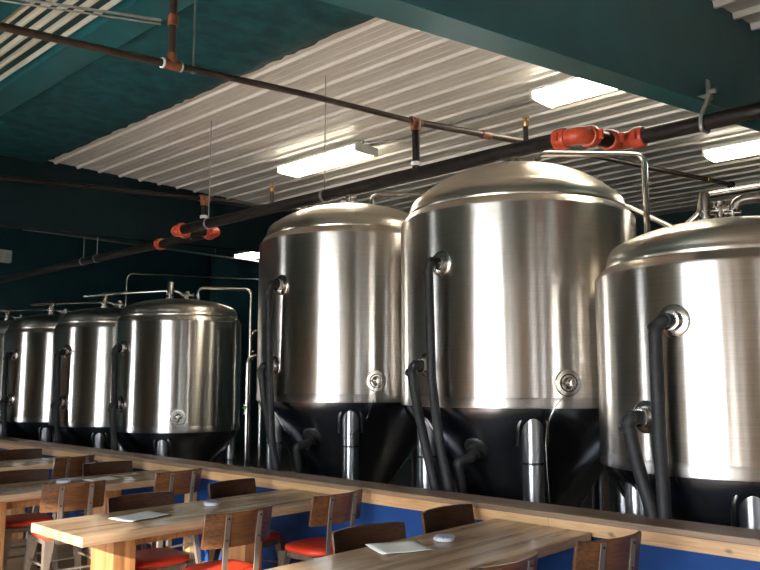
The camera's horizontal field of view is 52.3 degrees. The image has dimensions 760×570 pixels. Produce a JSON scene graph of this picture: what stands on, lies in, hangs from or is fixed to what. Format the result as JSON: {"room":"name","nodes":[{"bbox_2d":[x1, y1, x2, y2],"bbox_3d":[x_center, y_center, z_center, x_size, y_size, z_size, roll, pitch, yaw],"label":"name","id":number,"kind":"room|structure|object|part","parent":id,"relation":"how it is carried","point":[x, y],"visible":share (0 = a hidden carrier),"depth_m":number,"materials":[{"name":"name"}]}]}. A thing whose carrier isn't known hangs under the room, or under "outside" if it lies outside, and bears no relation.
{"room":"brewery taproom","nodes":[
{"label":"brewery taproom","id":0,"kind":"room"},
{"bbox_2d":[0,0,110,74],"bbox_3d":[-4.332,-2.276,3.934,7.500,0.080,5.745,-7,-10,43],"label":"ceiling","id":1,"kind":"structure","parent":0,"point":[100,3],"depth_m":5.94,"materials":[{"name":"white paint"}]},
{"bbox_2d":[0,0,25,21],"bbox_3d":[-3.097,-2.050,5.229,7.500,0.070,1.150,-7,-10,43],"label":"trim","id":2,"kind":"structure","parent":1,"relation":"attached to","point":[6,9],"depth_m":5.53,"materials":[{"name":"teal paint"}]},
{"bbox_2d":[0,0,121,80],"bbox_3d":[-2.527,-1.989,5.832,7.500,0.065,0.430,-7,-10,43],"label":"trim","id":3,"kind":"structure","parent":1,"relation":"attached to","point":[54,13],"depth_m":5.86,"materials":[{"name":"metal"}]},
{"bbox_2d":[0,0,160,24],"bbox_3d":[-2.321,-1.945,4.912,1.808,0.337,0.020,2,-7,-19],"label":"conduit","id":4,"kind":"object","parent":1,"relation":"hanging from","point":[6,1],"visible":1,"depth_m":5.03,"materials":[{"name":"metal"}]},
{"bbox_2d":[0,0,197,115],"bbox_3d":[-2.267,-1.957,6.107,7.500,0.180,0.285,-7,-10,43],"label":"trim","id":5,"kind":"structure","parent":1,"relation":"attached to","point":[60,61],"depth_m":6.19,"materials":[{"name":"teal paint"}]},
{"bbox_2d":[0,0,734,187],"bbox_3d":[0.998,-1.317,6.723,10.459,1.141,0.192,7,-10,-45],"label":"pipe","id":6,"kind":"object","parent":1,"relation":"hanging from","point":[170,62],"visible":0.96,"depth_m":4.92,"materials":[{"name":"brown metal"}]},
{"bbox_2d":[168,13,177,27],"bbox_3d":[-1.206,-1.539,4.515,0.058,0.065,0.060,-7,-10,43],"label":"socket","id":7,"kind":"object","parent":6,"relation":"attached to","point":[172,17],"depth_m":4.49,"materials":[{"name":"metal"}]},
{"bbox_3d":[-1.107,-1.697,4.641,0.024,0.896,0.048,-7,-10,43],"label":"hanger rod","id":8,"kind":"part","parent":6,"relation":"part of","materials":[{"name":"metal"}]},
{"bbox_2d":[0,227,210,320],"bbox_3d":[-10.076,0.831,15.722,0.200,5.400,15.870,-7,-10,43],"label":"wall","id":9,"kind":"structure","parent":0,"point":[30,250],"depth_m":18.78,"materials":[{"name":"teal paint"}]},
{"bbox_2d":[0,249,11,262],"bbox_3d":[-8.471,-0.655,17.323,0.210,0.280,0.440,-7,-10,43],"label":"emergency light","id":10,"kind":"object","parent":9,"relation":"attached to","point":[5,255],"visible":1,"depth_m":17.33,"materials":[{"name":"white plastic"}]},
{"bbox_2d":[70,234,258,260],"bbox_3d":[-6.889,-1.571,12.997,8.550,0.900,15.470,-7,-10,43],"label":"ceiling","id":11,"kind":"structure","parent":0,"point":[222,252],"depth_m":16.08,"materials":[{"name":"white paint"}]},
{"bbox_2d":[26,230,258,262],"bbox_3d":[-3.276,-0.792,13.647,0.032,0.486,5.900,-7,-10,43],"label":"conduit","id":12,"kind":"object","parent":11,"relation":"hanging from","point":[62,234],"visible":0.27,"depth_m":12.74,"materials":[{"name":"metal"}]},
{"bbox_2d":[234,251,258,259],"bbox_3d":[-2.255,-0.636,14.942,1.388,0.150,0.360,-7,-10,43],"label":"ceiling light","id":13,"kind":"object","parent":11,"relation":"attached to","point":[243,254],"visible":0.33,"depth_m":15.11,"materials":[{"name":"white plastic"}]},
{"bbox_2d":[0,0,374,162],"bbox_3d":[-1.775,-1.880,6.627,7.504,0.098,1.160,-7,-10,43],"label":"ceiling","id":14,"kind":"structure","parent":0,"point":[109,94],"depth_m":6.63,"materials":[{"name":"paint"}]},
{"bbox_2d":[5,443,613,569],"bbox_3d":[-2.137,2.656,7.971,21.600,0.120,15.470,-7,-10,43],"label":"floor","id":15,"kind":"structure","parent":0,"point":[404,477],"depth_m":10.86,"materials":[{"name":"concrete"}]},
{"bbox_2d":[0,308,25,435],"bbox_3d":[-6.940,1.876,14.142,2.038,2.939,1.662,3,-8,-25],"label":"tank","id":16,"kind":"object","parent":15,"relation":"on","point":[4,324],"visible":0.13,"depth_m":13.60,"materials":[{"name":"metal"}]},
{"bbox_2d":[0,448,46,514],"bbox_3d":[-3.922,2.237,8.479,0.476,0.835,0.487,6,-9,-38],"label":"dining chair","id":17,"kind":"object","parent":15,"relation":"on","point":[12,454],"visible":0.16,"depth_m":8.70,"materials":[{"name":"brown wood"}]},
{"bbox_3d":[-4.041,1.942,8.665,0.476,0.203,0.106,6,-9,-38],"label":"backrest","id":18,"kind":"part","parent":17,"relation":"part of","materials":[{"name":"brown wood"}]},
{"bbox_2d":[0,469,57,569],"bbox_3d":[-2.968,1.986,6.444,0.476,0.835,0.487,6,-9,-40],"label":"dining chair","id":19,"kind":"object","parent":15,"relation":"on","point":[16,523],"visible":0.54,"depth_m":6.45,"materials":[{"name":"brown wood"}]},
{"bbox_3d":[-2.982,2.158,6.160,0.098,0.425,0.103,6,-9,-40],"label":"leg","id":20,"kind":"part","parent":19,"relation":"part of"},
{"bbox_3d":[-2.962,1.996,6.434,0.370,0.043,0.360,6,-9,-40],"label":"seat frame","id":21,"kind":"part","parent":19,"relation":"part of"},
{"bbox_3d":[-3.093,1.690,6.625,0.476,0.203,0.106,6,-9,-40],"label":"backrest","id":22,"kind":"part","parent":19,"relation":"part of","materials":[{"name":"brown wood"}]},
{"bbox_3d":[-2.962,1.950,6.440,0.418,0.049,0.408,6,-9,-40],"label":"seat","id":23,"kind":"part","parent":19,"relation":"part of","materials":[{"name":"leather"}]},
{"bbox_3d":[-2.941,2.220,6.661,0.098,0.425,0.103,6,-9,-40],"label":"leg","id":24,"kind":"part","parent":19,"relation":"part of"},
{"bbox_3d":[-2.709,2.187,6.394,0.098,0.425,0.103,6,-9,-40],"label":"leg","id":25,"kind":"part","parent":19,"relation":"part of","materials":[{"name":"metal"}]},
{"bbox_2d":[0,300,70,441],"bbox_3d":[-5.596,1.722,12.892,2.038,2.939,1.662,3,-8,-22],"label":"tank","id":26,"kind":"object","parent":15,"relation":"on","point":[28,341],"visible":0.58,"depth_m":12.20,"materials":[{"name":"metal"}]},
{"bbox_3d":[-5.255,2.630,12.152,0.142,0.915,0.142,3,-8,-22],"label":"leg","id":27,"kind":"part","parent":26,"relation":"part of","materials":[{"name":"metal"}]},
{"bbox_2d":[0,456,95,539],"bbox_3d":[-3.997,2.194,7.779,0.660,0.750,2.040,-7,-10,43],"label":"dining table","id":28,"kind":"object","parent":15,"relation":"on","point":[37,463],"visible":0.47,"depth_m":7.91,"materials":[{"name":"wood"}]},
{"bbox_3d":[-3.791,2.248,7.992,0.270,0.695,0.150,-7,-10,43],"label":"leg","id":29,"kind":"part","parent":28,"relation":"part of","materials":[{"name":"wood"}]},
{"bbox_2d":[25,454,94,539],"bbox_3d":[-3.261,2.171,7.944,0.487,0.835,0.476,-4,-8,31],"label":"dining chair","id":30,"kind":"object","parent":15,"relation":"on","point":[65,467],"visible":0.34,"depth_m":7.81,"materials":[{"name":"brown wood"}]},
{"bbox_3d":[-3.515,2.368,7.863,0.103,0.425,0.098,-4,-8,31],"label":"leg","id":31,"kind":"part","parent":30,"relation":"part of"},
{"bbox_3d":[-3.212,2.345,7.681,0.103,0.425,0.098,-4,-8,31],"label":"leg","id":32,"kind":"part","parent":30,"relation":"part of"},
{"bbox_3d":[-3.328,2.405,8.169,0.103,0.425,0.098,-4,-8,31],"label":"leg","id":33,"kind":"part","parent":30,"relation":"part of","materials":[{"name":"metal"}]},
{"bbox_3d":[-3.098,1.845,7.885,0.106,0.203,0.476,-4,-8,31],"label":"backrest","id":34,"kind":"part","parent":30,"relation":"part of","materials":[{"name":"brown wood"}]},
{"bbox_2d":[23,480,105,569],"bbox_3d":[-2.431,1.925,5.952,0.476,0.835,0.487,6,-9,-41],"label":"dining chair","id":35,"kind":"object","parent":15,"relation":"on","point":[59,498],"visible":0.54,"depth_m":5.82,"materials":[{"name":"brown wood"}]},
{"bbox_3d":[-2.690,2.131,5.947,0.098,0.425,0.103,6,-9,-41],"label":"leg","id":36,"kind":"part","parent":35,"relation":"part of","materials":[{"name":"metal"}]},
{"bbox_3d":[-2.438,1.892,5.964,0.418,0.049,0.408,6,-9,-41],"label":"seat","id":37,"kind":"part","parent":35,"relation":"part of","materials":[{"name":"red plastic"}]},
{"bbox_3d":[-2.454,2.099,5.684,0.098,0.425,0.103,6,-9,-41],"label":"leg","id":38,"kind":"part","parent":35,"relation":"part of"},
{"bbox_3d":[-2.438,1.937,5.959,0.370,0.043,0.360,6,-9,-41],"label":"seat frame","id":39,"kind":"part","parent":35,"relation":"part of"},
{"bbox_3d":[-2.304,1.595,5.850,0.476,0.203,0.106,6,-9,-41],"label":"backrest","id":40,"kind":"part","parent":35,"relation":"part of","materials":[{"name":"brown wood"}]},
{"bbox_3d":[-2.421,2.161,6.185,0.098,0.425,0.103,6,-9,-41],"label":"leg","id":41,"kind":"part","parent":35,"relation":"part of","materials":[{"name":"metal"}]},
{"bbox_2d":[31,292,124,449],"bbox_3d":[-4.253,1.568,11.644,2.037,2.939,1.660,2,-7,-19],"label":"tank","id":42,"kind":"object","parent":15,"relation":"on","point":[83,339],"visible":0.56,"depth_m":10.95,"materials":[{"name":"metal"}]},
{"bbox_3d":[-3.950,2.473,10.885,0.142,0.915,0.142,2,-7,-19],"label":"leg","id":43,"kind":"part","parent":42,"relation":"part of","materials":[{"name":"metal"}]},
{"bbox_2d":[0,470,170,569],"bbox_3d":[-2.580,2.030,6.456,0.660,0.750,2.040,-7,-10,43],"label":"dining table","id":44,"kind":"object","parent":15,"relation":"on","point":[23,494],"visible":0.31,"depth_m":6.42,"materials":[{"name":"wood"}]},
{"bbox_3d":[-3.029,1.999,5.979,0.270,0.695,0.150,-7,-10,43],"label":"leg","id":45,"kind":"part","parent":44,"relation":"part of","materials":[{"name":"wood"}]},
{"bbox_2d":[83,476,119,480],"bbox_3d":[-2.381,1.674,6.684,0.216,0.008,0.280,-4,-8,32],"label":"paper menu","id":46,"kind":"object","parent":44,"relation":"on","point":[106,477],"visible":0.84,"depth_m":6.70,"materials":[{"name":"paper"}]},
{"bbox_3d":[-2.375,2.084,6.670,0.270,0.695,0.150,-7,-10,43],"label":"leg","id":47,"kind":"part","parent":44,"relation":"part of","materials":[{"name":"wood"}]},
{"bbox_2d":[81,460,145,556],"bbox_3d":[-2.452,2.071,7.133,0.476,0.835,0.487,6,-9,-41],"label":"dining chair","id":48,"kind":"object","parent":15,"relation":"on","point":[109,467],"visible":0.12,"depth_m":7.33,"materials":[{"name":"brown wood"}]},
{"bbox_3d":[-2.579,1.775,7.313,0.476,0.203,0.106,6,-9,-41],"label":"backrest","id":49,"kind":"part","parent":48,"relation":"part of","materials":[{"name":"brown wood"}]},
{"bbox_3d":[-2.193,2.272,7.088,0.098,0.425,0.103,6,-9,-41],"label":"leg","id":50,"kind":"part","parent":48,"relation":"part of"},
{"bbox_2d":[107,491,194,569],"bbox_3d":[-1.490,1.816,5.063,0.476,0.835,0.487,7,-10,-43],"label":"dining chair","id":51,"kind":"object","parent":15,"relation":"on","point":[154,558],"visible":0.58,"depth_m":5.11,"materials":[{"name":"brown wood"}]},
{"bbox_3d":[-1.622,1.519,5.238,0.476,0.203,0.106,7,-10,-43],"label":"backrest","id":52,"kind":"part","parent":51,"relation":"part of","materials":[{"name":"brown wood"}]},
{"bbox_3d":[-1.483,1.780,5.059,0.418,0.049,0.408,7,-10,-43],"label":"seat","id":53,"kind":"part","parent":51,"relation":"part of","materials":[{"name":"leather"}]},
{"bbox_3d":[-1.483,1.826,5.054,0.370,0.043,0.360,7,-10,-43],"label":"seat frame","id":54,"kind":"part","parent":51,"relation":"part of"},
{"bbox_3d":[-1.230,2.018,5.026,0.098,0.425,0.103,7,-10,-43],"label":"leg","id":55,"kind":"part","parent":51,"relation":"part of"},
{"bbox_2d":[83,282,252,466],"bbox_3d":[-2.835,1.422,10.466,1.807,2.939,1.871,6,-9,-40],"label":"tank","id":56,"kind":"object","parent":15,"relation":"on","point":[176,368],"visible":0.84,"depth_m":9.78,"materials":[{"name":"metal"}]},
{"bbox_3d":[-2.709,2.317,9.616,0.142,0.915,0.142,2,-7,-14],"label":"leg","id":57,"kind":"part","parent":56,"relation":"part of","materials":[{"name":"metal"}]},
{"bbox_3d":[-2.013,2.407,10.344,0.142,0.915,0.142,2,-7,-14],"label":"leg","id":58,"kind":"part","parent":56,"relation":"part of","materials":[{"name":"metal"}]},
{"bbox_2d":[147,468,201,563],"bbox_3d":[-1.866,2.022,6.736,0.487,0.835,0.476,-6,-9,38],"label":"dining chair","id":59,"kind":"object","parent":15,"relation":"on","point":[184,481],"visible":0.28,"depth_m":6.64,"materials":[{"name":"brown wood"}]},
{"bbox_3d":[-1.847,2.196,6.468,0.103,0.425,0.098,-6,-9,38],"label":"leg","id":60,"kind":"part","parent":59,"relation":"part of","materials":[{"name":"metal"}]},
{"bbox_3d":[-1.902,2.257,6.967,0.103,0.425,0.098,-6,-9,38],"label":"leg","id":61,"kind":"part","parent":59,"relation":"part of","materials":[{"name":"metal"}]},
{"bbox_3d":[-1.717,1.694,6.657,0.106,0.203,0.476,-6,-9,38],"label":"backrest","id":62,"kind":"part","parent":59,"relation":"part of","materials":[{"name":"brown wood"}]},
{"bbox_3d":[-1.624,2.230,6.748,0.103,0.425,0.098,-6,-9,38],"label":"leg","id":63,"kind":"part","parent":59,"relation":"part of","materials":[{"name":"metal"}]},
{"bbox_2d":[31,489,329,569],"bbox_3d":[-1.164,1.867,5.133,0.660,0.750,2.040,-7,-10,43],"label":"dining table","id":64,"kind":"object","parent":15,"relation":"on","point":[113,543],"visible":0.59,"depth_m":4.71,"materials":[{"name":"wood"}]},
{"bbox_3d":[-1.612,1.836,4.657,0.270,0.695,0.150,-7,-10,43],"label":"leg","id":65,"kind":"part","parent":64,"relation":"part of","materials":[{"name":"wood"}]},
{"bbox_2d":[108,511,167,521],"bbox_3d":[-1.497,1.448,4.851,0.215,0.008,0.330,-4,-8,32],"label":"paper menu","id":66,"kind":"object","parent":64,"relation":"on","point":[146,514],"visible":1,"depth_m":4.85,"materials":[{"name":"paper"}]},
{"bbox_3d":[-0.958,1.921,5.347,0.270,0.695,0.150,-7,-10,43],"label":"leg","id":67,"kind":"part","parent":64,"relation":"part of","materials":[{"name":"wood"}]},
{"bbox_3d":[-1.156,1.511,5.333,0.110,0.006,0.110,-7,-10,43],"label":"coaster","id":68,"kind":"object","parent":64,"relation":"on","visible":0},
{"bbox_3d":[-1.160,1.506,5.339,0.110,0.006,0.110,-7,-10,43],"label":"coaster","id":69,"kind":"object","parent":68,"relation":"on","visible":0},
{"bbox_3d":[-1.153,1.500,5.336,0.110,0.005,0.110,-7,-10,43],"label":"coaster","id":70,"kind":"object","parent":69,"relation":"on","visible":0},
{"bbox_2d":[204,500,219,502],"bbox_3d":[-1.160,1.495,5.340,0.110,0.006,0.110,-7,-10,43],"label":"coaster","id":71,"kind":"object","parent":70,"relation":"on","point":[208,501],"visible":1,"depth_m":5.34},
{"bbox_2d":[124,273,291,471],"bbox_3d":[-2.551,1.430,11.995,0.027,3.297,3.128,-7,-10,43],"label":"pipe","id":72,"kind":"object","parent":15,"relation":"on","point":[128,275],"visible":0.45,"depth_m":11.71,"materials":[{"name":"metal"}]},
{"bbox_2d":[182,505,271,569],"bbox_3d":[-0.963,1.772,4.705,0.476,0.835,0.487,7,-10,-44],"label":"dining chair","id":73,"kind":"object","parent":15,"relation":"on","point":[226,530],"visible":1,"depth_m":4.58,"materials":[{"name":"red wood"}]},
{"bbox_3d":[-0.970,1.738,4.717,0.418,0.049,0.408,7,-10,-44],"label":"seat","id":74,"kind":"part","parent":73,"relation":"part of","materials":[{"name":"leather"}]},
{"bbox_3d":[-0.829,1.442,4.610,0.476,0.203,0.106,7,-10,-44],"label":"backrest","id":75,"kind":"part","parent":73,"relation":"part of","materials":[{"name":"brown wood"}]},
{"bbox_2d":[208,478,285,562],"bbox_3d":[-0.991,1.906,5.793,0.487,0.835,0.476,-5,-9,35],"label":"dining chair","id":76,"kind":"object","parent":15,"relation":"on","point":[235,487],"visible":0.31,"depth_m":5.87,"materials":[{"name":"brown wood"}]},
{"bbox_3d":[-1.231,2.103,5.717,0.103,0.425,0.098,-5,-9,35],"label":"leg","id":77,"kind":"part","parent":76,"relation":"part of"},
{"bbox_3d":[-1.146,1.606,5.940,0.106,0.203,0.476,-5,-9,35],"label":"backrest","id":78,"kind":"part","parent":76,"relation":"part of","materials":[{"name":"brown wood"}]},
{"bbox_3d":[-0.982,1.870,5.791,0.408,0.049,0.418,-5,-9,35],"label":"seat","id":79,"kind":"part","parent":76,"relation":"part of","materials":[{"name":"red plastic"}]},
{"bbox_3d":[-0.982,1.916,5.785,0.360,0.043,0.370,-5,-9,35],"label":"seat frame","id":80,"kind":"part","parent":76,"relation":"part of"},
{"bbox_3d":[-0.733,2.114,5.806,0.103,0.425,0.098,-5,-9,35],"label":"leg","id":81,"kind":"part","parent":76,"relation":"part of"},
{"bbox_2d":[242,355,256,466],"bbox_3d":[-1.337,1.847,9.754,0.165,1.922,1.001,-7,-10,43],"label":"pipe","id":82,"kind":"object","parent":15,"relation":"on","point":[246,405],"visible":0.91,"depth_m":9.50,"materials":[{"name":"metal"}]},
{"bbox_2d":[247,330,257,466],"bbox_3d":[-1.546,1.826,11.227,0.169,2.324,1.001,-7,-10,43],"label":"pipe","id":83,"kind":"object","parent":15,"relation":"on","point":[254,331],"visible":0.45,"depth_m":11.00,"materials":[{"name":"metal"}]},
{"bbox_2d":[257,404,261,467],"bbox_3d":[-1.230,1.619,10.164,0.169,2.474,1.001,-7,-10,43],"label":"pipe","id":84,"kind":"object","parent":15,"relation":"on","point":[259,408],"visible":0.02,"depth_m":9.84,"materials":[{"name":"metal"}]},
{"bbox_2d":[278,489,362,566],"bbox_3d":[-0.418,1.859,5.410,0.487,0.835,0.476,-6,-9,42],"label":"dining chair","id":85,"kind":"object","parent":15,"relation":"on","point":[325,510],"visible":0.77,"depth_m":5.27,"materials":[{"name":"brown wood"}]},
{"bbox_3d":[-0.678,2.061,5.378,0.103,0.425,0.098,-6,-9,42],"label":"leg","id":86,"kind":"part","parent":85,"relation":"part of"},
{"bbox_3d":[-0.426,1.871,5.416,0.360,0.043,0.370,-6,-9,42],"label":"seat frame","id":87,"kind":"part","parent":85,"relation":"part of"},
{"bbox_3d":[-0.426,1.825,5.421,0.408,0.049,0.418,-6,-9,42],"label":"seat","id":88,"kind":"part","parent":85,"relation":"part of","materials":[{"name":"leather"}]},
{"bbox_3d":[-0.277,1.529,5.322,0.106,0.203,0.476,-6,-9,42],"label":"backrest","id":89,"kind":"part","parent":85,"relation":"part of","materials":[{"name":"brown wood"}]},
{"bbox_2d":[256,191,426,487],"bbox_3d":[-0.157,0.786,8.080,2.235,3.619,2.001,0,-7,-2],"label":"tank","id":90,"kind":"object","parent":15,"relation":"on","point":[328,387],"visible":0.76,"depth_m":7.29,"materials":[{"name":"metal"}]},
{"bbox_3d":[-1.029,1.834,7.517,0.154,1.360,0.154,0,-7,-2],"label":"leg","id":91,"kind":"part","parent":90,"relation":"part of","materials":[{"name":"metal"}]},
{"bbox_3d":[-0.273,1.785,7.121,0.154,1.360,0.154,0,-7,-2],"label":"leg","id":92,"kind":"part","parent":90,"relation":"part of","materials":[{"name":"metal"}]},
{"bbox_3d":[-0.194,1.159,7.045,0.360,0.508,0.031,0,-7,-3],"label":"chain","id":93,"kind":"part","parent":90,"relation":"part of","materials":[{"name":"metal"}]},
{"bbox_3d":[0.419,1.945,8.421,0.154,1.360,0.154,0,-7,-2],"label":"leg","id":94,"kind":"part","parent":90,"relation":"part of","materials":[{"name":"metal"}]},
{"bbox_2d":[331,522,405,553],"bbox_3d":[0.053,1.672,3.895,0.476,0.835,0.487,6,-9,-38],"label":"dining chair","id":95,"kind":"object","parent":15,"relation":"on","point":[354,537],"visible":0.57,"depth_m":4.11,"materials":[{"name":"brown wood"}]},
{"bbox_2d":[265,519,590,569],"bbox_3d":[0.253,1.704,3.811,0.660,0.750,2.040,-7,-10,43],"label":"dining table","id":96,"kind":"object","parent":15,"relation":"on","point":[490,542],"visible":0.89,"depth_m":3.93,"materials":[{"name":"wood"}]},
{"bbox_2d":[365,540,433,553],"bbox_3d":[0.098,1.337,3.947,0.280,0.008,0.250,3,-8,-21],"label":"paper menu","id":97,"kind":"object","parent":96,"relation":"on","point":[408,545],"visible":1,"depth_m":3.95,"materials":[{"name":"paper"}]},
{"bbox_3d":[0.344,1.366,4.159,0.110,0.006,0.110,-7,-10,43],"label":"coaster","id":98,"kind":"object","parent":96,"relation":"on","visible":0},
{"bbox_3d":[0.341,1.361,4.162,0.110,0.006,0.110,-7,-10,43],"label":"coaster","id":99,"kind":"object","parent":98,"relation":"on","visible":0},
{"bbox_3d":[0.343,1.353,4.150,0.110,0.005,0.110,-7,-10,43],"label":"coaster","id":100,"kind":"object","parent":99,"relation":"on","visible":0},
{"bbox_2d":[435,534,454,538],"bbox_3d":[0.348,1.348,4.155,0.110,0.006,0.110,-7,-10,43],"label":"coaster","id":101,"kind":"object","parent":100,"relation":"on","point":[441,536],"visible":1,"depth_m":4.14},
{"bbox_2d":[421,504,474,533],"bbox_3d":[0.536,1.747,4.506,0.487,0.835,0.476,-7,-10,43],"label":"dining chair","id":102,"kind":"object","parent":15,"relation":"on","point":[450,516],"visible":0.44,"depth_m":4.72,"materials":[{"name":"brown wood"}]},
{"bbox_2d":[467,551,538,569],"bbox_3d":[0.416,1.613,3.417,0.476,0.835,0.487,6,-10,-42],"label":"dining chair","id":103,"kind":"object","parent":15,"relation":"on","point":[530,562],"visible":1,"depth_m":3.31,"materials":[{"name":"brown wood"}]},
{"bbox_2d":[401,151,649,512],"bbox_3d":[1.237,0.614,6.595,2.121,3.595,2.056,-1,-7,10],"label":"tank","id":104,"kind":"object","parent":15,"relation":"on","point":[501,263],"visible":0.81,"depth_m":5.81,"materials":[{"name":"metal"}]},
{"bbox_3d":[0.374,1.664,6.141,0.156,1.360,0.156,-1,-7,10],"label":"leg","id":105,"kind":"part","parent":104,"relation":"part of","materials":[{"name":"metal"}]},
{"bbox_3d":[1.120,1.600,5.621,0.156,1.360,0.156,-1,-7,10],"label":"leg","id":106,"kind":"part","parent":104,"relation":"part of","materials":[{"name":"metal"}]},
{"bbox_3d":[1.274,1.205,5.494,0.198,0.954,0.092,-4,-8,26],"label":"chain","id":107,"kind":"part","parent":104,"relation":"part of","materials":[{"name":"metal"}]},
{"bbox_3d":[1.965,1.759,6.909,0.156,1.360,0.156,-1,-7,10],"label":"leg","id":108,"kind":"part","parent":104,"relation":"part of","materials":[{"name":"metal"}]},
{"bbox_3d":[1.880,1.641,5.956,0.156,1.360,0.156,-1,-7,10],"label":"leg","id":109,"kind":"part","parent":104,"relation":"part of","materials":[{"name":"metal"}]},
{"bbox_2d":[572,531,641,569],"bbox_3d":[1.040,1.677,3.936,0.476,0.835,0.487,5,-8,-33],"label":"dining chair","id":110,"kind":"object","parent":15,"relation":"on","point":[620,553],"visible":1,"depth_m":3.75,"materials":[{"name":"brown wood"}]},
{"bbox_2d":[595,191,759,529],"bbox_3d":[2.504,0.803,5.019,2.097,2.835,1.746,-2,-7,14],"label":"tank","id":111,"kind":"object","parent":15,"relation":"on","point":[677,306],"visible":0.91,"depth_m":4.45,"materials":[{"name":"metal"}]},
{"bbox_3d":[1.600,1.670,4.778,0.146,1.015,0.146,-3,-8,24],"label":"leg","id":112,"kind":"part","parent":111,"relation":"part of","materials":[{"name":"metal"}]},
{"bbox_3d":[2.069,1.605,4.251,0.146,1.015,0.146,-3,-8,24],"label":"leg","id":113,"kind":"part","parent":111,"relation":"part of","materials":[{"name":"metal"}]},
{"bbox_2d":[0,448,759,569],"bbox_3d":[-2.342,2.182,7.810,21.600,0.780,0.170,-7,-10,43],"label":"wall partition","id":114,"kind":"structure","parent":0,"point":[293,527],"depth_m":5.48,"materials":[{"name":"blue paint"}]},
{"bbox_2d":[183,492,196,558],"bbox_3d":[-1.737,2.123,7.091,0.130,0.722,0.050,-7,-10,43],"label":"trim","id":115,"kind":"structure","parent":114,"relation":"attached to","point":[188,549],"depth_m":7.05,"materials":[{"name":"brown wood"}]},
{"bbox_2d":[0,442,759,561],"bbox_3d":[-2.415,1.806,7.778,21.600,0.075,0.042,-7,-10,43],"label":"trim","id":116,"kind":"structure","parent":114,"relation":"attached to","point":[740,551],"depth_m":4.76,"materials":[{"name":"brown wood"}]},
{"bbox_2d":[0,436,759,546],"bbox_3d":[-2.344,1.761,7.859,21.599,0.035,0.265,-7,-10,43],"label":"wooden ledge","id":117,"kind":"structure","parent":114,"relation":"attached to","point":[737,535],"depth_m":5.08,"materials":[{"name":"wood"}]},
{"bbox_2d":[48,17,759,218],"bbox_3d":[1.442,-1.507,10.024,7.500,0.094,8.340,-7,-10,43],"label":"ceiling","id":118,"kind":"structure","parent":0,"point":[376,63],"depth_m":8.26,"materials":[{"name":"metal"}]},
{"bbox_2d":[277,140,377,177],"bbox_3d":[-0.649,-1.500,9.239,1.388,0.150,0.360,-7,-10,43],"label":"ceiling light","id":119,"kind":"object","parent":118,"relation":"attached to","point":[352,152],"visible":0.99,"depth_m":9.07,"materials":[{"name":"white plastic"}]},
{"bbox_2d":[0,76,759,282],"bbox_3d":[-1.972,-1.070,8.607,21.560,1.169,0.746,-7,-10,43],"label":"ceiling pipe","id":120,"kind":"object","parent":118,"relation":"hanging from","point":[589,136],"visible":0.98,"depth_m":5.74,"materials":[{"name":"black metal"}]},
{"bbox_3d":[-4.224,-0.810,11.089,0.024,1.077,0.120,-7,-10,43],"label":"hanger rod","id":121,"kind":"part","parent":120,"relation":"part of","materials":[{"name":"metal"}]},
{"bbox_3d":[-3.933,-0.844,10.818,0.024,1.077,0.120,-7,-10,43],"label":"hanger rod","id":122,"kind":"part","parent":120,"relation":"part of","materials":[{"name":"metal"}]},
{"bbox_2d":[0,175,302,221],"bbox_3d":[-1.626,-0.804,8.210,0.080,0.848,9.504,-7,-10,43],"label":"branch","id":123,"kind":"object","parent":120,"relation":"attached to","point":[203,199],"visible":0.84,"depth_m":7.53,"materials":[{"name":"black metal"}]},
{"bbox_3d":[-1.768,-1.147,8.042,0.024,1.154,0.120,-7,-10,43],"label":"hanger rod","id":124,"kind":"part","parent":120,"relation":"part of","materials":[{"name":"metal"}]},
{"bbox_3d":[-0.486,-1.295,6.845,0.024,1.154,0.120,-7,-10,43],"label":"hanger rod","id":125,"kind":"part","parent":120,"relation":"part of","materials":[{"name":"metal"}]},
{"bbox_2d":[361,101,533,144],"bbox_3d":[1.300,-1.734,7.607,3.757,0.063,0.248,-6,-9,39],"label":"cable","id":126,"kind":"object","parent":118,"relation":"attached to","point":[528,102],"visible":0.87,"depth_m":8.04,"materials":[{"name":"metal"}]},
{"bbox_2d":[530,76,616,109],"bbox_3d":[1.995,-1.808,6.742,1.388,0.150,0.360,-7,-10,43],"label":"ceiling light","id":127,"kind":"object","parent":118,"relation":"attached to","point":[570,89],"visible":0.45,"depth_m":6.93,"materials":[{"name":"white plastic"}]},
{"bbox_2d":[702,136,759,163],"bbox_3d":[4.330,-1.583,8.569,1.388,0.150,0.360,-7,-10,43],"label":"ceiling light","id":128,"kind":"object","parent":118,"relation":"attached to","point":[749,146],"visible":1,"depth_m":8.75,"materials":[{"name":"white plastic"}]},
{"bbox_2d":[210,203,759,458],"bbox_3d":[3.232,0.615,13.973,21.600,5.400,0.200,-7,-10,43],"label":"wall","id":129,"kind":"structure","parent":0,"point":[237,300],"depth_m":20.07,"materials":[{"name":"teal paint"}]},
{"bbox_2d":[0,156,293,252],"bbox_3d":[-3.754,-0.946,9.948,0.180,1.248,15.470,-7,-10,43],"label":"ceiling beam","id":130,"kind":"structure","parent":129,"relation":"attached to","point":[23,205],"depth_m":10.10,"materials":[{"name":"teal paint"}]},
{"bbox_2d":[320,0,759,131],"bbox_3d":[1.737,-1.624,4.827,0.163,3.095,15.470,-7,-10,43],"label":"beam","id":131,"kind":"structure","parent":129,"relation":"attached to","point":[664,51],"depth_m":4.36,"materials":[{"name":"teal paint"}]},
{"bbox_2d":[625,183,759,227],"bbox_3d":[2.841,0.745,6.577,0.178,3.332,2.594,7,-10,-43],"label":"pipe","id":132,"kind":"object","parent":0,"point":[752,187],"visible":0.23,"depth_m":6.70,"materials":[{"name":"metal"}]},
{"bbox_2d":[711,0,759,30],"bbox_3d":[3.737,-2.241,3.007,5.470,2.263,15.470,-7,-10,43],"label":"ceiling","id":133,"kind":"structure","parent":0,"point":[747,10],"depth_m":5.76,"materials":[{"name":"metal"}]}
]}

